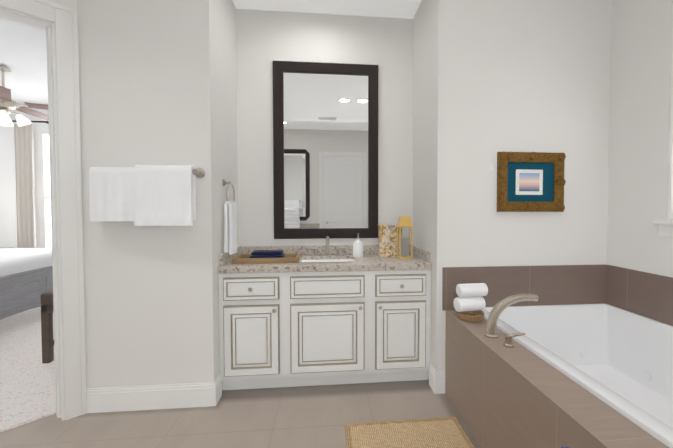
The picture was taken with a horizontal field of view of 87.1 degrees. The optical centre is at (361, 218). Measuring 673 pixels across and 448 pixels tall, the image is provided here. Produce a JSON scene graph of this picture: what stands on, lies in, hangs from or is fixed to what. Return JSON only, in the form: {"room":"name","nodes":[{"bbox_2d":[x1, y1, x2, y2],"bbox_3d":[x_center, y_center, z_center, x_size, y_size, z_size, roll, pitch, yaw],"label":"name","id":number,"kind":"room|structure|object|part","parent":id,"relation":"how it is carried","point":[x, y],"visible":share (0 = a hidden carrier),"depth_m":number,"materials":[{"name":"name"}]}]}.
{"room":"bathroom","nodes":[
{"label":"bathroom","id":0,"kind":"room"},
{"bbox_2d":[0,105,48,247],"bbox_3d":[-4.800,-0.355,5.874,5.300,2.965,0.120,0,2,-6],"label":"wall","id":1,"kind":"structure","parent":0,"point":[8,225],"depth_m":5.72,"materials":[{"name":"white paint"}]},
{"bbox_2d":[12,120,48,247],"bbox_3d":[-4.694,-0.237,5.755,2.315,2.695,0.144,0,2,-6],"label":"curtain","id":2,"kind":"object","parent":1,"relation":"attached to","point":[25,184],"visible":0.58,"depth_m":5.63,"materials":[{"name":"grey fabric"}]},
{"bbox_2d":[38,130,51,247],"bbox_3d":[-4.435,-0.347,5.841,1.620,2.190,0.020,0,2,-6],"label":"bedroom window","id":3,"kind":"structure","parent":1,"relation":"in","point":[44,187],"depth_m":5.76,"materials":[{"name":"white"}]},
{"bbox_2d":[0,307,55,432],"bbox_3d":[-4.457,1.203,3.079,5.200,0.014,5.600,0,2,-6],"label":"floor","id":4,"kind":"structure","parent":0,"point":[27,387],"depth_m":2.75,"materials":[{"name":"beige carpet"}]},
{"bbox_2d":[0,248,52,319],"bbox_3d":[-4.668,0.411,3.718,2.115,1.560,2.340,0,2,-6],"label":"bed","id":5,"kind":"object","parent":4,"relation":"on","point":[26,278],"visible":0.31,"depth_m":3.83,"materials":[{"name":"grey fabric"}]},
{"bbox_2d":[40,290,53,362],"bbox_3d":[-2.336,0.900,3.148,0.675,0.586,0.410,0,2,-6],"label":"bench","id":6,"kind":"object","parent":4,"relation":"on","point":[46,300],"visible":0.08,"depth_m":2.92,"materials":[{"name":"brown wood"}]},
{"bbox_2d":[7,0,76,412],"bbox_3d":[-2.203,-0.235,1.770,0.130,2.965,1.250,1,2,39],"label":"wall","id":7,"kind":"structure","parent":0,"point":[71,4],"depth_m":2.14,"materials":[{"name":"white paint"}]},
{"bbox_2d":[0,0,86,420],"bbox_3d":[-2.148,-0.009,1.836,0.176,2.510,1.080,1,2,39],"label":"door frame","id":8,"kind":"structure","parent":7,"relation":"attached to","point":[61,30],"depth_m":2.15,"materials":[{"name":"white wood"}]},
{"bbox_2d":[77,0,238,389],"bbox_3d":[-1.410,-0.261,2.663,0.786,2.965,0.823,0,2,-6],"label":"wall","id":9,"kind":"structure","parent":0,"point":[157,82],"depth_m":2.26,"materials":[{"name":"white paint"}]},
{"bbox_2d":[89,165,204,225],"bbox_3d":[-1.325,-0.145,2.200,0.639,0.375,0.122,0,2,-6],"label":"towel","id":10,"kind":"object","parent":9,"relation":"attached to","point":[151,195],"visible":1,"depth_m":2.15,"materials":[{"name":"white fabric"}]},
{"bbox_2d":[86,374,221,412],"bbox_3d":[-1.369,1.155,2.348,0.812,0.153,0.138,0,2,-6],"label":"baseboard","id":11,"kind":"structure","parent":9,"relation":"attached to","point":[145,397],"depth_m":2.28,"materials":[{"name":"white wood"}]},
{"bbox_2d":[222,179,236,254],"bbox_3d":[-0.963,-0.017,2.574,0.083,0.539,0.167,0,2,-6],"label":"towel ring","id":12,"kind":"object","parent":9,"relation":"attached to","point":[230,222],"visible":1,"depth_m":2.51,"materials":[{"name":"white fabric"}]},
{"bbox_2d":[0,0,421,103],"bbox_3d":[-2.559,-1.788,2.131,8.999,0.120,7.940,0,2,-6],"label":"ceiling","id":13,"kind":"structure","parent":0,"point":[23,53],"depth_m":3.37,"materials":[{"name":"white paint"}]},
{"bbox_2d":[0,65,48,126],"bbox_3d":[-4.203,-1.447,4.182,1.504,0.682,1.448,0,2,-6],"label":"ceiling fan","id":14,"kind":"object","parent":13,"relation":"hanging from","point":[8,103],"visible":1,"depth_m":4.17,"materials":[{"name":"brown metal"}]},
{"bbox_2d":[0,380,480,447],"bbox_3d":[-2.559,1.285,2.221,8.999,0.100,7.940,0,2,-6],"label":"floor","id":15,"kind":"structure","parent":0,"point":[318,416],"depth_m":2.17,"materials":[{"name":"brown tile"}]},
{"bbox_2d":[218,268,431,389],"bbox_3d":[-0.266,0.792,2.788,1.504,0.852,0.626,0,2,-6],"label":"bathroom vanity","id":16,"kind":"object","parent":15,"relation":"on","point":[327,314],"depth_m":2.51,"materials":[{"name":"white paint"}]},
{"bbox_2d":[218,252,431,271],"bbox_3d":[-0.267,0.341,2.790,1.504,0.050,0.595,0,2,-6],"label":"countertop","id":17,"kind":"structure","parent":16,"relation":"on","point":[369,259],"depth_m":2.55,"materials":[{"name":"beige stone"}]},
{"bbox_2d":[231,253,299,263],"bbox_3d":[-0.710,0.299,2.665,0.465,0.040,0.260,0,2,-6],"label":"tray","id":18,"kind":"object","parent":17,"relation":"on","point":[246,259],"visible":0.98,"depth_m":2.54,"materials":[{"name":"wood"}]},
{"bbox_2d":[249,250,284,257],"bbox_3d":[-0.706,0.274,2.655,0.240,0.066,0.160,0,2,-6],"label":"washcloth","id":19,"kind":"object","parent":18,"relation":"on","point":[267,254],"visible":0.79,"depth_m":2.59,"materials":[{"name":"blue fabric"}]},
{"bbox_2d":[306,236,349,255],"bbox_3d":[-0.283,0.227,2.937,0.342,0.168,0.173,0,2,-6],"label":"faucet","id":20,"kind":"object","parent":17,"relation":"on","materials":[{"name":"silver metal"}]},
{"bbox_2d":[353,233,362,256],"bbox_3d":[-0.030,0.214,2.904,0.086,0.195,0.086,0,2,-6],"label":"soap dispenser","id":21,"kind":"object","parent":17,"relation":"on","point":[357,247],"visible":1,"depth_m":2.87,"materials":[{"name":"white ceramic"}]},
{"bbox_2d":[378,224,396,256],"bbox_3d":[0.234,0.180,2.940,0.190,0.262,0.130,0,2,-6],"label":"box","id":22,"kind":"object","parent":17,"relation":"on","point":[387,240],"visible":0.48,"depth_m":2.88,"materials":[{"name":"multicoloured cardboard"}]},
{"bbox_2d":[397,216,412,258],"bbox_3d":[0.344,0.147,2.825,0.104,0.334,0.104,0,2,-6],"label":"lantern","id":23,"kind":"object","parent":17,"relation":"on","point":[404,237],"visible":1,"depth_m":2.78,"materials":[{"name":"gold metal"}]},
{"bbox_2d":[345,417,474,447],"bbox_3d":[0.300,1.248,1.569,0.687,0.012,1.177,0,2,-6],"label":"jute rug","id":24,"kind":"object","parent":15,"relation":"on","point":[444,432],"visible":0.96,"depth_m":2.02,"materials":[{"name":"beige wicker"}]},
{"bbox_2d":[445,294,672,447],"bbox_3d":[1.298,0.847,1.481,1.207,0.819,2.145,0,2,-6],"label":"bathtub","id":25,"kind":"object","parent":15,"relation":"on","point":[574,376],"visible":0.96,"depth_m":1.95,"materials":[{"name":"tile"}]},
{"bbox_2d":[456,310,483,322],"bbox_3d":[0.700,0.616,2.287,0.168,0.061,0.281,0,2,-6],"label":"basket","id":26,"kind":"object","parent":25,"relation":"on","point":[473,316],"visible":0.67,"depth_m":2.23,"materials":[{"name":"wicker"}]},
{"bbox_2d":[453,283,487,311],"bbox_3d":[0.702,0.506,2.284,0.202,0.177,0.101,0,2,-10],"label":"rolled towels","id":27,"kind":"object","parent":26,"relation":"on","point":[470,297],"visible":1,"depth_m":2.25,"materials":[{"name":"white fabric"}]},
{"bbox_2d":[236,9,412,245],"bbox_3d":[-0.304,-0.275,3.131,1.510,2.965,0.120,0,2,-6],"label":"wall","id":28,"kind":"structure","parent":0,"point":[265,39],"depth_m":3.03,"materials":[{"name":"white paint"}]},
{"bbox_2d":[220,248,241,263],"bbox_3d":[-1.007,0.280,2.723,0.020,0.075,0.533,0,2,-6],"label":"backsplash","id":29,"kind":"structure","parent":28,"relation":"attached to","point":[225,258],"depth_m":2.59,"materials":[{"name":"beige stone"}]},
{"bbox_2d":[238,245,377,255],"bbox_3d":[-0.297,0.270,3.074,1.504,0.075,0.020,0,2,-6],"label":"backsplash","id":30,"kind":"structure","parent":28,"relation":"attached to","point":[366,248],"depth_m":3.04,"materials":[{"name":"beige stone"}]},
{"bbox_2d":[273,61,377,238],"bbox_3d":[-0.303,-0.580,3.043,0.898,1.501,0.032,0,2,-6],"label":"vanity mirror","id":31,"kind":"object","parent":28,"relation":"attached to","point":[325,149],"visible":0.93,"depth_m":3.05,"materials":[{"name":"brown wood"}]},
{"bbox_2d":[413,245,429,259],"bbox_3d":[0.470,0.276,2.875,0.020,0.075,0.533,0,2,-6],"label":"backsplash","id":32,"kind":"structure","parent":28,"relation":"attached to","point":[417,251],"depth_m":2.78,"materials":[{"name":"beige stone"}]},
{"bbox_2d":[412,0,611,379],"bbox_3d":[1.183,-0.268,2.907,1.404,2.965,0.871,0,2,-6],"label":"wall","id":33,"kind":"structure","parent":0,"point":[491,78],"depth_m":2.50,"materials":[{"name":"white paint"}]},
{"bbox_2d":[429,364,444,393],"bbox_3d":[0.541,1.149,2.545,0.078,0.153,0.138,0,2,-6],"label":"baseboard","id":34,"kind":"structure","parent":33,"relation":"attached to","point":[437,382],"depth_m":2.48,"materials":[{"name":"white wood"}]},
{"bbox_3d":[1.200,-0.259,2.494,0.495,0.423,0.047,0,2,-6],"label":"picture frame","id":35,"kind":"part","parent":33,"relation":"part of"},
{"bbox_2d":[442,264,672,325],"bbox_3d":[1.294,0.519,1.468,1.244,0.301,2.154,0,2,-6],"label":"tile band","id":36,"kind":"object","parent":33,"relation":"attached to","point":[647,295],"visible":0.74,"depth_m":2.51,"materials":[{"name":"brown tile"}]},
{"bbox_2d":[607,0,672,276],"bbox_3d":[2.063,-0.201,0.636,0.120,2.965,3.925,0,2,-6],"label":"wall","id":37,"kind":"structure","parent":0,"point":[641,49],"depth_m":2.32,"materials":[{"name":"white paint"}]},
{"bbox_2d":[653,30,672,236],"bbox_3d":[1.947,-0.490,1.531,0.145,1.230,1.325,0,2,-6],"label":"window","id":38,"kind":"structure","parent":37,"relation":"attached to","point":[665,228],"depth_m":2.12,"materials":[{"name":"white"}]}
]}

